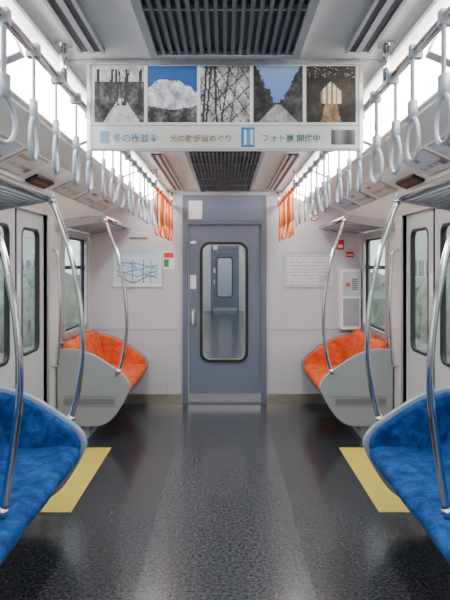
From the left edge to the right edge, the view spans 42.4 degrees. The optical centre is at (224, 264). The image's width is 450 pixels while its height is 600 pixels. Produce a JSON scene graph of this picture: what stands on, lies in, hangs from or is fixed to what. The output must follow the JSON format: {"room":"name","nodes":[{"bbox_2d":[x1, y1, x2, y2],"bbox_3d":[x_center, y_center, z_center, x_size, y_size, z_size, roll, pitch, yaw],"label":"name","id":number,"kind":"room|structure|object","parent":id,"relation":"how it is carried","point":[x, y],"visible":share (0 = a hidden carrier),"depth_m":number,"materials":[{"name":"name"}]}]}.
{"room":"train carriage","nodes":[
{"label":"train carriage","id":0,"kind":"room"},
{"bbox_2d":[15,208,90,409],"bbox_3d":[-1.430,0.500,1.520,0.060,1.880,9.040,0,0,0],"label":"wall","id":1,"kind":"structure","parent":0,"point":[54,236],"depth_m":4.71,"materials":[{"name":"beige laminate"}]},
{"bbox_2d":[0,208,14,388],"bbox_3d":[-1.445,0.521,3.666,0.028,1.813,0.591,0,0,0],"label":"leaf","id":2,"kind":"object","parent":1,"relation":"attached to","point":[7,372],"visible":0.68,"depth_m":3.89,"materials":[{"name":"grey metal"}]},
{"bbox_2d":[0,222,9,367],"bbox_3d":[-1.445,0.190,3.655,0.034,0.924,0.395,0,0,0],"label":"gasket","id":3,"kind":"object","parent":2,"relation":"attached to","point":[5,226],"visible":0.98,"depth_m":3.83,"materials":[{"name":"black rubber"}]},
{"bbox_2d":[15,209,16,388],"bbox_3d":[-1.443,0.521,3.965,0.030,1.813,0.024,0,0,0],"label":"seal","id":4,"kind":"object","parent":1,"relation":"attached to","point":[15,209],"visible":0.21,"depth_m":3.95,"materials":[{"name":"black rubber"}]},
{"bbox_2d":[0,173,54,210],"bbox_3d":[-1.181,-0.345,1.450,0.429,0.131,3.722,0,0,0],"label":"luggage rack","id":5,"kind":"object","parent":1,"relation":"attached to","point":[14,193],"visible":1,"depth_m":3.03,"materials":[{"name":"silver metal"}]},
{"bbox_2d":[17,209,42,399],"bbox_3d":[-1.445,0.521,4.264,0.028,1.813,0.591,0,0,0],"label":"leaf","id":6,"kind":"object","parent":1,"relation":"attached to","point":[33,362],"visible":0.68,"depth_m":4.33,"materials":[{"name":"grey laminate"}]},
{"bbox_2d":[17,274,19,296],"bbox_3d":[-1.431,0.140,4.022,0.002,0.160,0.055,0,0,0],"label":"sticker","id":7,"kind":"object","parent":6,"relation":"attached to","point":[18,275],"visible":1,"depth_m":4.01,"materials":[{"name":"paper"}]},
{"bbox_2d":[21,227,39,355],"bbox_3d":[-1.445,0.190,4.274,0.034,0.924,0.395,0,0,0],"label":"gasket","id":8,"kind":"object","parent":6,"relation":"attached to","point":[35,348],"visible":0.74,"depth_m":4.45,"materials":[{"name":"black rubber"}]},
{"bbox_2d":[16,207,47,215],"bbox_3d":[-1.409,-0.398,3.965,0.042,0.024,1.190,0,0,0],"label":"trim","id":9,"kind":"structure","parent":1,"relation":"attached to","point":[20,208],"depth_m":4.21,"materials":[{"name":"metal"}]},
{"bbox_2d":[44,214,48,403],"bbox_3d":[-1.409,0.515,4.575,0.042,1.850,0.030,0,0,0],"label":"door frame","id":10,"kind":"structure","parent":1,"relation":"attached to","point":[47,217],"depth_m":4.56,"materials":[{"name":"metal"}]},
{"bbox_2d":[51,249,61,368],"bbox_3d":[-1.356,0.350,4.665,0.087,0.964,0.026,0,0,0],"label":"handle","id":11,"kind":"object","parent":1,"relation":"attached to","point":[52,250],"visible":1,"depth_m":4.65,"materials":[{"name":"silver metal"}]},
{"bbox_2d":[61,229,87,339],"bbox_3d":[-1.395,0.170,5.400,0.030,0.960,0.900,0,0,0],"label":"frame","id":12,"kind":"object","parent":1,"relation":"attached to","point":[65,335],"visible":0.69,"depth_m":5.28,"materials":[{"name":"metal"}]},
{"bbox_2d":[65,237,83,330],"bbox_3d":[-1.422,0.170,5.400,0.020,0.890,0.830,0,0,0],"label":"gasket","id":13,"kind":"object","parent":1,"relation":"attached to","point":[80,240],"visible":0.23,"depth_m":5.78,"materials":[{"name":"black rubber"}]},
{"bbox_2d":[56,215,130,237],"bbox_3d":[-1.181,-0.345,5.380,0.429,0.131,1.222,0,0,0],"label":"luggage rack","id":14,"kind":"object","parent":1,"relation":"attached to","point":[94,225],"visible":0.9,"depth_m":5.11,"materials":[{"name":"silver metal"}]},
{"bbox_2d":[204,311,243,357],"bbox_3d":[0.000,1.470,12.545,2.800,0.060,11.310,0,0,0],"label":"floor","id":15,"kind":"structure","parent":0,"point":[223,330],"depth_m":12.02,"materials":[{"name":"plastic"}]},
{"bbox_2d":[204,246,243,310],"bbox_3d":[0.000,0.328,18.230,2.860,2.225,0.060,0,0,0],"label":"wall","id":16,"kind":"structure","parent":0,"point":[207,258],"depth_m":18.20,"materials":[{"name":"laminate"}]},
{"bbox_2d":[212,246,236,249],"bbox_3d":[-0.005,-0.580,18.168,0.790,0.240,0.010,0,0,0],"label":"door","id":17,"kind":"structure","parent":16,"relation":"in","point":[218,247],"depth_m":18.16,"materials":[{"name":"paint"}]},
{"bbox_2d":[213,252,236,307],"bbox_3d":[-0.005,0.506,18.220,0.750,1.843,0.030,0,0,0],"label":"leaf","id":18,"kind":"object","parent":16,"relation":"attached to","point":[218,302],"visible":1,"depth_m":18.21,"materials":[{"name":"blue paint"}]},
{"bbox_2d":[217,257,232,296],"bbox_3d":[-0.010,0.388,18.216,0.500,1.255,0.052,0,0,0],"label":"window gasket","id":19,"kind":"structure","parent":18,"relation":"attached to","point":[219,257],"depth_m":18.19,"materials":[{"name":"black rubber"}]},
{"bbox_2d":[211,246,238,310],"bbox_3d":[-0.005,0.357,18.186,0.870,2.165,0.028,0,0,0],"label":"frame","id":20,"kind":"object","parent":16,"relation":"attached to","point":[237,250],"visible":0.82,"depth_m":18.17,"materials":[{"name":"blue"}]},
{"bbox_2d":[213,308,236,310],"bbox_3d":[-0.005,1.384,18.202,0.750,0.088,0.008,0,0,0],"label":"kick plate","id":21,"kind":"object","parent":16,"relation":"attached to","point":[214,309],"visible":1,"depth_m":18.20,"materials":[{"name":"metal"}]},
{"bbox_2d":[218,259,230,295],"bbox_3d":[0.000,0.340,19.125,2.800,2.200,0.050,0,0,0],"label":"window","id":22,"kind":"structure","parent":0,"point":[224,265],"depth_m":19.10,"materials":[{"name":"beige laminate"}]},
{"bbox_2d":[0,403,449,599],"bbox_3d":[0.000,1.470,1.520,2.920,0.060,9.040,0,0,0],"label":"floor","id":23,"kind":"structure","parent":0,"point":[186,501],"depth_m":3.23,"materials":[{"name":"plastic"}]},
{"bbox_2d":[0,387,86,563],"bbox_3d":[-1.083,1.043,1.460,0.605,0.795,3.685,0,0,0],"label":"seat","id":24,"kind":"object","parent":23,"relation":"on","point":[51,446],"visible":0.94,"depth_m":3.08,"materials":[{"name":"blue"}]},
{"bbox_2d":[0,228,23,519],"bbox_3d":[-0.906,0.303,2.290,0.222,1.398,0.042,0,0,0],"label":"pole","id":25,"kind":"object","parent":24,"relation":"on","point":[19,365],"visible":1,"depth_m":2.28,"materials":[{"name":"silver metal"}]},
{"bbox_2d":[47,199,84,421],"bbox_3d":[-0.906,0.253,3.300,0.222,1.298,0.042,0,0,0],"label":"pole","id":26,"kind":"object","parent":24,"relation":"on","point":[71,416],"visible":0.91,"depth_m":3.29,"materials":[{"name":"silver metal"}]},
{"bbox_2d":[39,448,110,512],"bbox_3d":[-1.120,1.437,3.965,0.450,0.006,1.190,0,0,0],"label":"floor plate","id":27,"kind":"object","parent":23,"relation":"on","point":[65,500],"visible":0.51,"depth_m":3.81,"materials":[{"name":"plastic"}]},
{"bbox_2d":[57,330,148,437],"bbox_3d":[-1.083,1.043,5.375,0.605,0.795,1.195,0,0,0],"label":"seat","id":28,"kind":"object","parent":23,"relation":"on","point":[103,393],"visible":0.94,"depth_m":4.78,"materials":[{"name":"grey"}]},
{"bbox_2d":[62,330,145,390],"bbox_3d":[-1.087,0.877,5.375,0.603,0.475,1.110,0,0,0],"label":"cushion","id":29,"kind":"object","parent":28,"relation":"on","point":[106,346],"depth_m":5.87,"materials":[{"name":"fabric"}]},
{"bbox_2d":[102,217,128,374],"bbox_3d":[-0.906,0.253,4.780,0.222,1.298,0.042,0,0,0],"label":"pole","id":30,"kind":"object","parent":28,"relation":"on","point":[105,221],"visible":1,"depth_m":4.77,"materials":[{"name":"silver metal"}]},
{"bbox_2d":[301,330,392,437],"bbox_3d":[1.083,1.043,5.375,0.605,0.795,1.195,0,0,0],"label":"seat","id":31,"kind":"object","parent":23,"relation":"on","point":[346,393],"visible":0.94,"depth_m":4.78,"materials":[{"name":"grey"}]},
{"bbox_2d":[321,217,347,374],"bbox_3d":[0.906,0.253,4.780,0.222,1.298,0.042,0,0,0],"label":"pole","id":32,"kind":"object","parent":31,"relation":"on","point":[344,221],"visible":1,"depth_m":4.77,"materials":[{"name":"silver metal"}]},
{"bbox_2d":[304,330,387,390],"bbox_3d":[1.087,0.877,5.375,0.603,0.475,1.110,0,0,0],"label":"cushion","id":33,"kind":"object","parent":31,"relation":"on","point":[343,346],"depth_m":5.87,"materials":[{"name":"fabric"}]},
{"bbox_2d":[339,448,410,512],"bbox_3d":[1.120,1.437,3.965,0.450,0.006,1.190,0,0,0],"label":"floor plate","id":34,"kind":"object","parent":23,"relation":"on","point":[384,500],"visible":0.51,"depth_m":3.81,"materials":[{"name":"plastic"}]},
{"bbox_2d":[363,387,449,563],"bbox_3d":[1.083,1.043,1.460,0.605,0.795,3.685,0,0,0],"label":"seat","id":35,"kind":"object","parent":23,"relation":"on","point":[398,446],"visible":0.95,"depth_m":3.08,"materials":[{"name":"blue"}]},
{"bbox_2d":[365,199,402,421],"bbox_3d":[0.906,0.253,3.300,0.222,1.298,0.042,0,0,0],"label":"pole","id":36,"kind":"object","parent":35,"relation":"on","point":[378,416],"visible":0.95,"depth_m":3.29,"materials":[{"name":"silver metal"}]},
{"bbox_2d":[426,228,449,519],"bbox_3d":[0.906,0.303,2.290,0.222,1.398,0.042,0,0,0],"label":"pole","id":37,"kind":"object","parent":35,"relation":"on","point":[430,365],"visible":1,"depth_m":2.28,"materials":[{"name":"silver metal"}]},
{"bbox_2d":[0,0,449,219],"bbox_3d":[0.000,-0.590,1.520,2.842,0.400,9.040,0,0,0],"label":"ceiling","id":38,"kind":"structure","parent":0,"point":[115,22],"depth_m":2.48,"materials":[{"name":"grey"}]},
{"bbox_2d":[0,133,22,156],"bbox_3d":[-1.149,-0.581,2.780,0.182,0.089,0.520,0,0,0],"label":"advertisement","id":39,"kind":"object","parent":38,"relation":"attached to","point":[4,149],"visible":0.79,"depth_m":2.96,"materials":[{"name":"paper"}]},
{"bbox_2d":[0,148,48,175],"bbox_3d":[-1.149,-0.581,3.300,0.182,0.089,0.400,0,0,0],"label":"advertisement","id":40,"kind":"object","parent":38,"relation":"attached to","point":[19,163],"visible":0.94,"depth_m":3.28,"materials":[{"name":"paper"}]},
{"bbox_2d":[25,174,53,188],"bbox_3d":[-1.208,-0.544,3.795,0.085,0.054,0.350,0,0,0],"label":"destination display","id":41,"kind":"object","parent":38,"relation":"attached to","point":[37,180],"visible":1,"depth_m":3.74,"materials":[{"name":"black plastic"}]},
{"bbox_2d":[30,178,51,188],"bbox_3d":[-1.203,-0.533,3.795,0.054,0.026,0.326,0,0,0],"label":"print","id":42,"kind":"object","parent":41,"relation":"attached to","point":[43,183],"depth_m":3.79,"materials":[{"name":"plastic"}]},
{"bbox_2d":[7,32,86,152],"bbox_3d":[-0.705,-0.695,2.492,0.195,0.088,1.733,0,0,0],"label":"fluorescent lights","id":43,"kind":"object","parent":38,"relation":"attached to","point":[19,66],"depth_m":2.30,"materials":[{"name":"white"}]},
{"bbox_2d":[52,180,86,197],"bbox_3d":[-1.149,-0.581,4.400,0.182,0.089,0.500,0,0,0],"label":"advertisement","id":44,"kind":"object","parent":38,"relation":"attached to","point":[69,189],"visible":0.89,"depth_m":4.37,"materials":[{"name":"paper"}]},
{"bbox_2d":[42,0,104,53],"bbox_3d":[-0.465,-0.750,1.290,0.092,0.019,1.480,0,0,0],"label":"diffuser","id":45,"kind":"object","parent":38,"relation":"in","point":[70,15],"depth_m":1.80,"materials":[{"name":"plastic"}]},
{"bbox_2d":[0,5,174,205],"bbox_3d":[-0.550,-0.680,1.520,0.060,0.159,9.000,0,0,0],"label":"handrail","id":46,"kind":"object","parent":38,"relation":"attached to","point":[64,45],"visible":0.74,"depth_m":1.97,"materials":[{"name":"silver metal"}]},
{"bbox_2d":[0,6,156,225],"bbox_3d":[-0.551,-0.464,1.325,0.051,0.338,6.331,0,0,0],"label":"straps","id":47,"kind":"object","parent":46,"relation":"hanging from","point":[5,79],"visible":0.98,"depth_m":1.89,"materials":[{"name":"grey plastic"}]},
{"bbox_2d":[154,187,172,241],"bbox_3d":[-0.549,-0.434,5.321,0.041,0.398,1.311,0,0,0],"label":"straps","id":48,"kind":"object","parent":46,"relation":"hanging from","point":[165,231],"visible":0.94,"depth_m":5.12,"materials":[{"name":"orange plastic"}]},
{"bbox_2d":[74,189,106,204],"bbox_3d":[-1.149,-0.581,4.975,0.182,0.089,0.450,0,0,0],"label":"advertisement","id":49,"kind":"object","parent":38,"relation":"attached to","point":[87,198],"visible":0.97,"depth_m":4.93,"materials":[{"name":"paper"}]},
{"bbox_2d":[89,196,116,210],"bbox_3d":[-1.149,-0.581,5.540,0.182,0.089,0.520,0,0,0],"label":"advertisement","id":50,"kind":"object","parent":38,"relation":"attached to","point":[103,204],"visible":0.91,"depth_m":5.48,"materials":[{"name":"paper"}]},
{"bbox_2d":[93,151,155,199],"bbox_3d":[-0.706,-0.695,4.549,0.193,0.088,2.440,0,0,0],"label":"fluorescent lights","id":51,"kind":"object","parent":38,"relation":"attached to","point":[97,155],"depth_m":4.13,"materials":[{"name":"white"}]},
{"bbox_2d":[150,153,182,190],"bbox_3d":[-0.465,-0.750,4.875,0.092,0.019,1.850,0,0,0],"label":"diffuser","id":52,"kind":"object","parent":38,"relation":"in","point":[160,160],"depth_m":4.55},
{"bbox_2d":[87,59,362,151],"bbox_3d":[0.000,-0.591,2.150,1.020,0.337,0.032,0,0,0],"label":"board","id":53,"kind":"object","parent":38,"relation":"attached to","point":[133,104],"visible":1,"depth_m":2.14,"materials":[{"name":"paper"}]},
{"bbox_2d":[95,66,143,121],"bbox_3d":[-0.391,-0.631,2.143,0.183,0.208,0.001,0,0,0],"label":"picture","id":54,"kind":"object","parent":53,"relation":"attached to","point":[119,90],"depth_m":2.14},
{"bbox_2d":[147,66,196,121],"bbox_3d":[-0.195,-0.631,2.143,0.183,0.208,0.001,0,0,0],"label":"picture","id":55,"kind":"object","parent":53,"relation":"attached to","point":[171,90],"depth_m":2.14},
{"bbox_2d":[200,66,249,121],"bbox_3d":[0.001,-0.631,2.143,0.183,0.208,0.001,0,0,0],"label":"picture","id":56,"kind":"object","parent":53,"relation":"attached to","point":[224,90],"depth_m":2.14},
{"bbox_2d":[253,66,302,121],"bbox_3d":[0.196,-0.631,2.143,0.183,0.208,0.001,0,0,0],"label":"picture","id":57,"kind":"object","parent":53,"relation":"attached to","point":[277,90],"depth_m":2.14},
{"bbox_2d":[306,66,355,121],"bbox_3d":[0.392,-0.631,2.143,0.183,0.208,0.001,0,0,0],"label":"picture","id":58,"kind":"object","parent":53,"relation":"attached to","point":[330,90],"depth_m":2.14},
{"bbox_2d":[68,59,381,190],"bbox_3d":[0.000,-0.756,2.425,1.200,0.008,6.866,0,0,0],"label":"trim","id":59,"kind":"structure","parent":38,"relation":"attached to","point":[69,60],"depth_m":2.15,"materials":[{"name":"grey"}]},
{"bbox_2d":[12,0,437,192],"bbox_3d":[0.000,-0.752,1.520,1.202,0.014,9.040,0,0,0],"label":"trim","id":60,"kind":"structure","parent":38,"relation":"attached to","point":[19,5],"depth_m":1.96,"materials":[{"name":"grey"}]},
{"bbox_2d":[130,0,319,57],"bbox_3d":[0.000,-0.742,1.310,0.520,0.034,1.450,0,0,0],"label":"ceiling air vent","id":61,"kind":"object","parent":38,"relation":"in","point":[169,28],"depth_m":1.79,"materials":[{"name":"metal"}]},
{"bbox_2d":[184,151,265,191],"bbox_3d":[0.000,-0.742,4.250,0.520,0.034,3.030,0,0,0],"label":"ceiling air vent","id":62,"kind":"object","parent":38,"relation":"in","point":[212,171],"depth_m":4.47,"materials":[{"name":"metal"}]},
{"bbox_2d":[267,153,299,190],"bbox_3d":[0.465,-0.750,4.875,0.092,0.019,1.850,0,0,0],"label":"diffuser","id":63,"kind":"object","parent":38,"relation":"in","point":[289,160],"depth_m":4.55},
{"bbox_2d":[291,151,355,200],"bbox_3d":[0.706,-0.695,4.593,0.193,0.088,2.529,0,0,0],"label":"fluorescent lights","id":64,"kind":"object","parent":38,"relation":"attached to","point":[333,157],"depth_m":4.17,"materials":[{"name":"white"}]},
{"bbox_2d":[331,197,360,210],"bbox_3d":[1.149,-0.581,5.540,0.182,0.089,0.520,0,0,0],"label":"advertisement","id":65,"kind":"object","parent":38,"relation":"attached to","point":[346,204],"visible":0.88,"depth_m":5.50,"materials":[{"name":"paper"}]},
{"bbox_2d":[343,189,375,204],"bbox_3d":[1.149,-0.581,4.975,0.182,0.089,0.450,0,0,0],"label":"advertisement","id":66,"kind":"object","parent":38,"relation":"attached to","point":[362,198],"visible":0.89,"depth_m":4.92,"materials":[{"name":"paper"}]},
{"bbox_2d":[275,5,449,205],"bbox_3d":[0.550,-0.680,1.520,0.060,0.159,9.000,0,0,0],"label":"handrail","id":67,"kind":"object","parent":38,"relation":"attached to","point":[385,45],"visible":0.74,"depth_m":1.97,"materials":[{"name":"silver metal"}]},
{"bbox_2d":[277,187,294,241],"bbox_3d":[0.553,-0.434,5.320,0.046,0.398,1.314,0,0,0],"label":"straps","id":68,"kind":"object","parent":67,"relation":"hanging from","point":[282,207],"visible":0.98,"depth_m":5.15,"materials":[{"name":"orange plastic"}]},
{"bbox_2d":[295,8,449,225],"bbox_3d":[0.551,-0.464,1.326,0.052,0.338,6.304,0,0,0],"label":"straps","id":69,"kind":"object","parent":67,"relation":"hanging from","point":[443,80],"visible":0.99,"depth_m":1.89,"materials":[{"name":"grey plastic"}]},
{"bbox_2d":[345,0,407,53],"bbox_3d":[0.465,-0.750,1.290,0.092,0.019,1.480,0,0,0],"label":"diffuser","id":70,"kind":"object","parent":38,"relation":"in","point":[379,15],"depth_m":1.80,"materials":[{"name":"plastic"}]},
{"bbox_2d":[361,178,397,197],"bbox_3d":[1.149,-0.581,4.400,0.182,0.089,0.500,0,0,0],"label":"advertisement","id":71,"kind":"object","parent":38,"relation":"attached to","point":[381,189],"visible":0.91,"depth_m":4.38,"materials":[{"name":"paper"}]},
{"bbox_2d":[362,68,409,152],"bbox_3d":[0.706,-0.695,2.641,0.194,0.088,1.436,0,0,0],"label":"fluorescent lights","id":72,"kind":"object","parent":38,"relation":"attached to","point":[385,107],"depth_m":2.58,"materials":[{"name":"white"}]},
{"bbox_2d":[396,174,424,188],"bbox_3d":[1.208,-0.544,3.795,0.085,0.054,0.350,0,0,0],"label":"destination display","id":73,"kind":"object","parent":38,"relation":"attached to","point":[412,180],"visible":1,"depth_m":3.74,"materials":[{"name":"black plastic"}]},
{"bbox_2d":[398,178,419,188],"bbox_3d":[1.203,-0.533,3.795,0.054,0.026,0.326,0,0,0],"label":"print","id":74,"kind":"object","parent":73,"relation":"attached to","point":[406,183],"depth_m":3.79,"materials":[{"name":"plastic"}]},
{"bbox_2d":[402,148,449,175],"bbox_3d":[1.149,-0.581,3.300,0.182,0.089,0.400,0,0,0],"label":"advertisement","id":75,"kind":"object","parent":38,"relation":"attached to","point":[427,162],"visible":0.97,"depth_m":3.27,"materials":[{"name":"paper"}]},
{"bbox_2d":[415,34,440,107],"bbox_3d":[0.705,-0.695,2.019,0.195,0.088,0.760,0,0,0],"label":"fluorescent lights","id":76,"kind":"object","parent":38,"relation":"attached to","point":[427,69],"depth_m":2.07,"materials":[{"name":"white"}]},
{"bbox_2d":[427,135,449,156],"bbox_3d":[1.149,-0.581,2.780,0.182,0.089,0.520,0,0,0],"label":"advertisement","id":77,"kind":"object","parent":38,"relation":"attached to","point":[445,150],"visible":0.73,"depth_m":2.97,"materials":[{"name":"paper"}]},
{"bbox_2d":[446,28,449,71],"bbox_3d":[0.683,-0.695,1.775,0.146,0.088,0.355,0,0,0],"label":"fluorescent lights","id":78,"kind":"object","parent":38,"relation":"attached to","point":[447,29],"depth_m":1.85,"materials":[{"name":"white"}]},
{"bbox_2d":[91,192,358,402],"bbox_3d":[0.000,0.328,6.067,2.860,2.225,0.066,0,0,0],"label":"wall","id":79,"kind":"structure","parent":0,"point":[293,315],"depth_m":6.04,"materials":[{"name":"plastic"}]},
{"bbox_2d":[112,251,162,287],"bbox_3d":[-0.910,0.048,6.035,0.530,0.385,0.008,0,0,0],"label":"map poster","id":80,"kind":"object","parent":79,"relation":"attached to","point":[141,269],"visible":0.9,"depth_m":6.03,"materials":[{"name":"paper"}]},
{"bbox_2d":[163,252,174,268],"bbox_3d":[-0.585,-0.050,6.037,0.120,0.180,0.006,0,0,0],"label":"label","id":81,"kind":"object","parent":79,"relation":"attached to","point":[168,257],"visible":1,"depth_m":6.04,"materials":[{"name":"paper"}]},
{"bbox_2d":[189,225,259,393],"bbox_3d":[-0.005,0.506,6.056,0.750,1.843,0.038,0,0,0],"label":"leaf","id":82,"kind":"object","parent":79,"relation":"attached to","point":[243,377],"depth_m":6.05,"materials":[{"name":"blue paint"}]},
{"bbox_2d":[190,275,195,288],"bbox_3d":[-0.331,0.177,6.042,0.062,0.145,0.008,0,0,0],"label":"notice","id":83,"kind":"object","parent":82,"relation":"attached to","point":[192,277],"visible":1,"depth_m":6.04,"materials":[{"name":"paper"}]},
{"bbox_2d":[200,242,247,362],"bbox_3d":[-0.010,0.388,6.056,0.500,1.255,0.052,0,0,0],"label":"window gasket","id":84,"kind":"structure","parent":82,"relation":"attached to","point":[207,243],"depth_m":6.03,"materials":[{"name":"black rubber"}]},
{"bbox_2d":[203,245,244,359],"bbox_3d":[-0.010,0.388,6.058,0.444,1.199,0.036,0,0,0],"label":"bead","id":85,"kind":"object","parent":84,"relation":"attached to","point":[207,245],"visible":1,"depth_m":6.04,"materials":[{"name":"metal"}]},
{"bbox_2d":[183,195,265,403],"bbox_3d":[-0.005,0.357,6.026,0.870,2.165,0.028,0,0,0],"label":"frame","id":86,"kind":"object","parent":79,"relation":"attached to","point":[186,223],"visible":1,"depth_m":6.01,"materials":[{"name":"blue"}]},
{"bbox_2d":[188,394,260,401],"bbox_3d":[-0.005,1.384,6.042,0.750,0.088,0.008,0,0,0],"label":"kick plate","id":87,"kind":"object","parent":79,"relation":"attached to","point":[191,397],"visible":1,"depth_m":6.04,"materials":[{"name":"metal"}]},
{"bbox_2d":[186,197,262,220],"bbox_3d":[-0.005,-0.580,6.008,0.790,0.240,0.010,0,0,0],"label":"panel","id":88,"kind":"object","parent":79,"relation":"in","point":[213,208],"depth_m":6.00,"materials":[{"name":"blue paint"}]},
{"bbox_2d":[189,201,201,218],"bbox_3d":[-0.305,-0.570,6.003,0.140,0.190,0.010,0,0,0],"label":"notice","id":89,"kind":"object","parent":88,"relation":"attached to","point":[195,207],"visible":1,"depth_m":6.00,"materials":[{"name":"paper"}]},
{"bbox_2d":[123,394,326,403],"bbox_3d":[0.000,1.390,6.033,2.780,0.100,0.014,0,0,0],"label":"baseboard","id":90,"kind":"structure","parent":79,"relation":"attached to","point":[131,398],"depth_m":6.03,"materials":[{"name":"metal"}]},
{"bbox_2d":[163,192,286,194],"bbox_3d":[0.000,-0.742,6.025,1.280,0.034,0.030,0,0,0],"label":"trim","id":91,"kind":"structure","parent":79,"relation":"attached to","point":[166,193],"depth_m":6.01,"materials":[{"name":"grey"}]},
{"bbox_2d":[285,250,333,287],"bbox_3d":[0.880,0.043,6.035,0.510,0.395,0.008,0,0,0],"label":"poster","id":92,"kind":"object","parent":79,"relation":"attached to","point":[303,268],"visible":0.91,"depth_m":6.03,"materials":[{"name":"paper"}]},
{"bbox_2d":[339,269,360,329],"bbox_3d":[1.282,0.350,5.962,0.205,0.620,0.156,0,0,0],"label":"intercom box","id":93,"kind":"object","parent":79,"relation":"attached to","point":[349,279],"visible":1,"depth_m":5.89,"materials":[{"name":"white plastic"}]},
{"bbox_2d":[260,225,260,393],"bbox_3d":[0.000,0.435,6.495,0.960,2.070,0.780,0,0,0],"label":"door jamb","id":94,"kind":"structure","parent":0,"point":[260,225],"depth_m":6.78,"materials":[{"name":"metal"}]},
{"bbox_2d":[359,208,434,409],"bbox_3d":[1.430,0.500,1.520,0.060,1.880,9.040,0,0,0],"label":"wall","id":95,"kind":"structure","parent":0,"point":[394,236],"depth_m":4.71,"materials":[{"name":"beige laminate"}]},
{"bbox_2d":[319,215,393,237],"bbox_3d":[1.181,-0.345,5.380,0.429,0.131,1.222,0,0,0],"label":"luggage rack","id":96,"kind":"object","parent":95,"relation":"attached to","point":[355,225],"visible":0.91,"depth_m":5.11,"materials":[{"name":"silver metal"}]},
{"bbox_2d":[366,237,384,330],"bbox_3d":[1.422,0.170,5.400,0.020,0.890,0.830,0,0,0],"label":"gasket","id":97,"kind":"object","parent":95,"relation":"attached to","point":[368,240],"visible":0.26,"depth_m":5.78,"materials":[{"name":"black rubber"}]},
{"bbox_2d":[362,229,388,339],"bbox_3d":[1.395,0.170,5.400,0.030,0.960,0.900,0,0,0],"label":"frame","id":98,"kind":"object","parent":95,"relation":"attached to","point":[384,335],"visible":0.71,"depth_m":5.28,"materials":[{"name":"metal"}]},
{"bbox_2d":[388,249,398,368],"bbox_3d":[1.356,0.350,4.665,0.087,0.964,0.026,0,0,0],"label":"handle","id":99,"kind":"object","parent":95,"relation":"attached to","point":[394,250],"visible":1,"depth_m":4.65,"materials":[{"name":"silver metal"}]},
{"bbox_2d":[401,214,405,403],"bbox_3d":[1.409,0.515,4.575,0.042,1.850,0.030,0,0,0],"label":"door frame","id":100,"kind":"structure","parent":95,"relation":"attached to","point":[402,218],"depth_m":4.56,"materials":[{"name":"metal"}]},
{"bbox_2d":[402,207,433,215],"bbox_3d":[1.409,-0.398,3.965,0.042,0.024,1.190,0,0,0],"label":"trim","id":101,"kind":"structure","parent":95,"relation":"attached to","point":[424,208],"depth_m":4.21,"materials":[{"name":"metal"}]},
{"bbox_2d":[407,209,432,399],"bbox_3d":[1.445,0.521,4.264,0.028,1.813,0.591,0,0,0],"label":"leaf","id":102,"kind":"object","parent":95,"relation":"attached to","point":[416,362],"visible":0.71,"depth_m":4.33,"materials":[{"name":"grey laminate"}]},
{"bbox_2d":[410,227,428,355],"bbox_3d":[1.445,0.190,4.274,0.034,0.924,0.395,0,0,0],"label":"gasket","id":103,"kind":"object","parent":102,"relation":"attached to","point":[414,348],"visible":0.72,"depth_m":4.45,"materials":[{"name":"black rubber"}]},
{"bbox_2d":[430,274,432,296],"bbox_3d":[1.431,0.140,4.022,0.002,0.160,0.055,0,0,0],"label":"sticker","id":104,"kind":"object","parent":102,"relation":"attached to","point":[431,275],"visible":1,"depth_m":4.01,"materials":[{"name":"paper"}]},
{"bbox_2d":[395,173,449,210],"bbox_3d":[1.181,-0.345,1.450,0.429,0.131,3.722,0,0,0],"label":"luggage rack","id":105,"kind":"object","parent":95,"relation":"attached to","point":[435,193],"visible":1,"depth_m":3.03,"materials":[{"name":"silver metal"}]},
{"bbox_2d":[433,209,434,388],"bbox_3d":[1.443,0.521,3.965,0.030,1.813,0.024,0,0,0],"label":"seal","id":106,"kind":"object","parent":95,"relation":"attached to","point":[433,209],"visible":0.21,"depth_m":3.95,"materials":[{"name":"black rubber"}]},
{"bbox_2d":[435,208,449,388],"bbox_3d":[1.445,0.521,3.666,0.028,1.813,0.591,0,0,0],"label":"leaf","id":107,"kind":"object","parent":95,"relation":"attached to","point":[442,372],"visible":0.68,"depth_m":3.89,"materials":[{"name":"grey laminate"}]},
{"bbox_2d":[440,222,449,367],"bbox_3d":[1.445,0.190,3.655,0.034,0.924,0.395,0,0,0],"label":"gasket","id":108,"kind":"object","parent":107,"relation":"attached to","point":[444,226],"visible":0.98,"depth_m":3.83,"materials":[{"name":"black rubber"}]},
{"label":"outside","id":109,"kind":"structure","parent":0,"visible":0},
{"bbox_2d":[0,325,449,361],"bbox_3d":[0.000,2.690,20.000,120.000,0.100,100.000,0,0,0],"label":"ground","id":110,"kind":"structure","parent":109,"point":[421,345],"depth_m":18.56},
{"bbox_2d":[0,226,34,276],"bbox_3d":[-18.500,-1.060,43.500,7.000,7.400,7.000,0,0,0],"label":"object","id":111,"kind":"object","parent":110,"relation":"on","point":[28,236],"visible":0.2,"depth_m":44.05,"materials":[{"name":"concrete"}]},
{"bbox_2d":[0,266,79,352],"bbox_3d":[-7.489,1.983,18.549,3.073,3.922,54.972,0,0,0],"label":"hedge","id":112,"kind":"object","parent":110,"relation":"on","point":[71,309],"visible":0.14,"depth_m":19.66,"materials":[{"name":"green plant"}]},
{"bbox_2d":[370,272,449,355],"bbox_3d":[7.502,2.013,18.544,2.989,3.852,55.024,0,0,0],"label":"hedge","id":113,"kind":"object","parent":110,"relation":"on","point":[378,309],"visible":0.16,"depth_m":20.72,"materials":[{"name":"green plant"}]},
{"bbox_2d":[415,226,449,277],"bbox_3d":[18.500,-1.060,43.500,7.000,7.400,7.000,0,0,0],"label":"block","id":114,"kind":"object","parent":110,"relation":"on","point":[421,236],"visible":0.2,"depth_m":44.28,"materials":[{"name":"concrete"}]},
{"bbox_2d":[415,260,426,275],"bbox_3d":[14.975,0.240,43.500,0.050,1.200,5.800,0,0,0],"label":"windows","id":115,"kind":"structure","parent":114,"relation":"attached to","point":[421,262],"depth_m":44.24,"materials":[{"name":"grey"}]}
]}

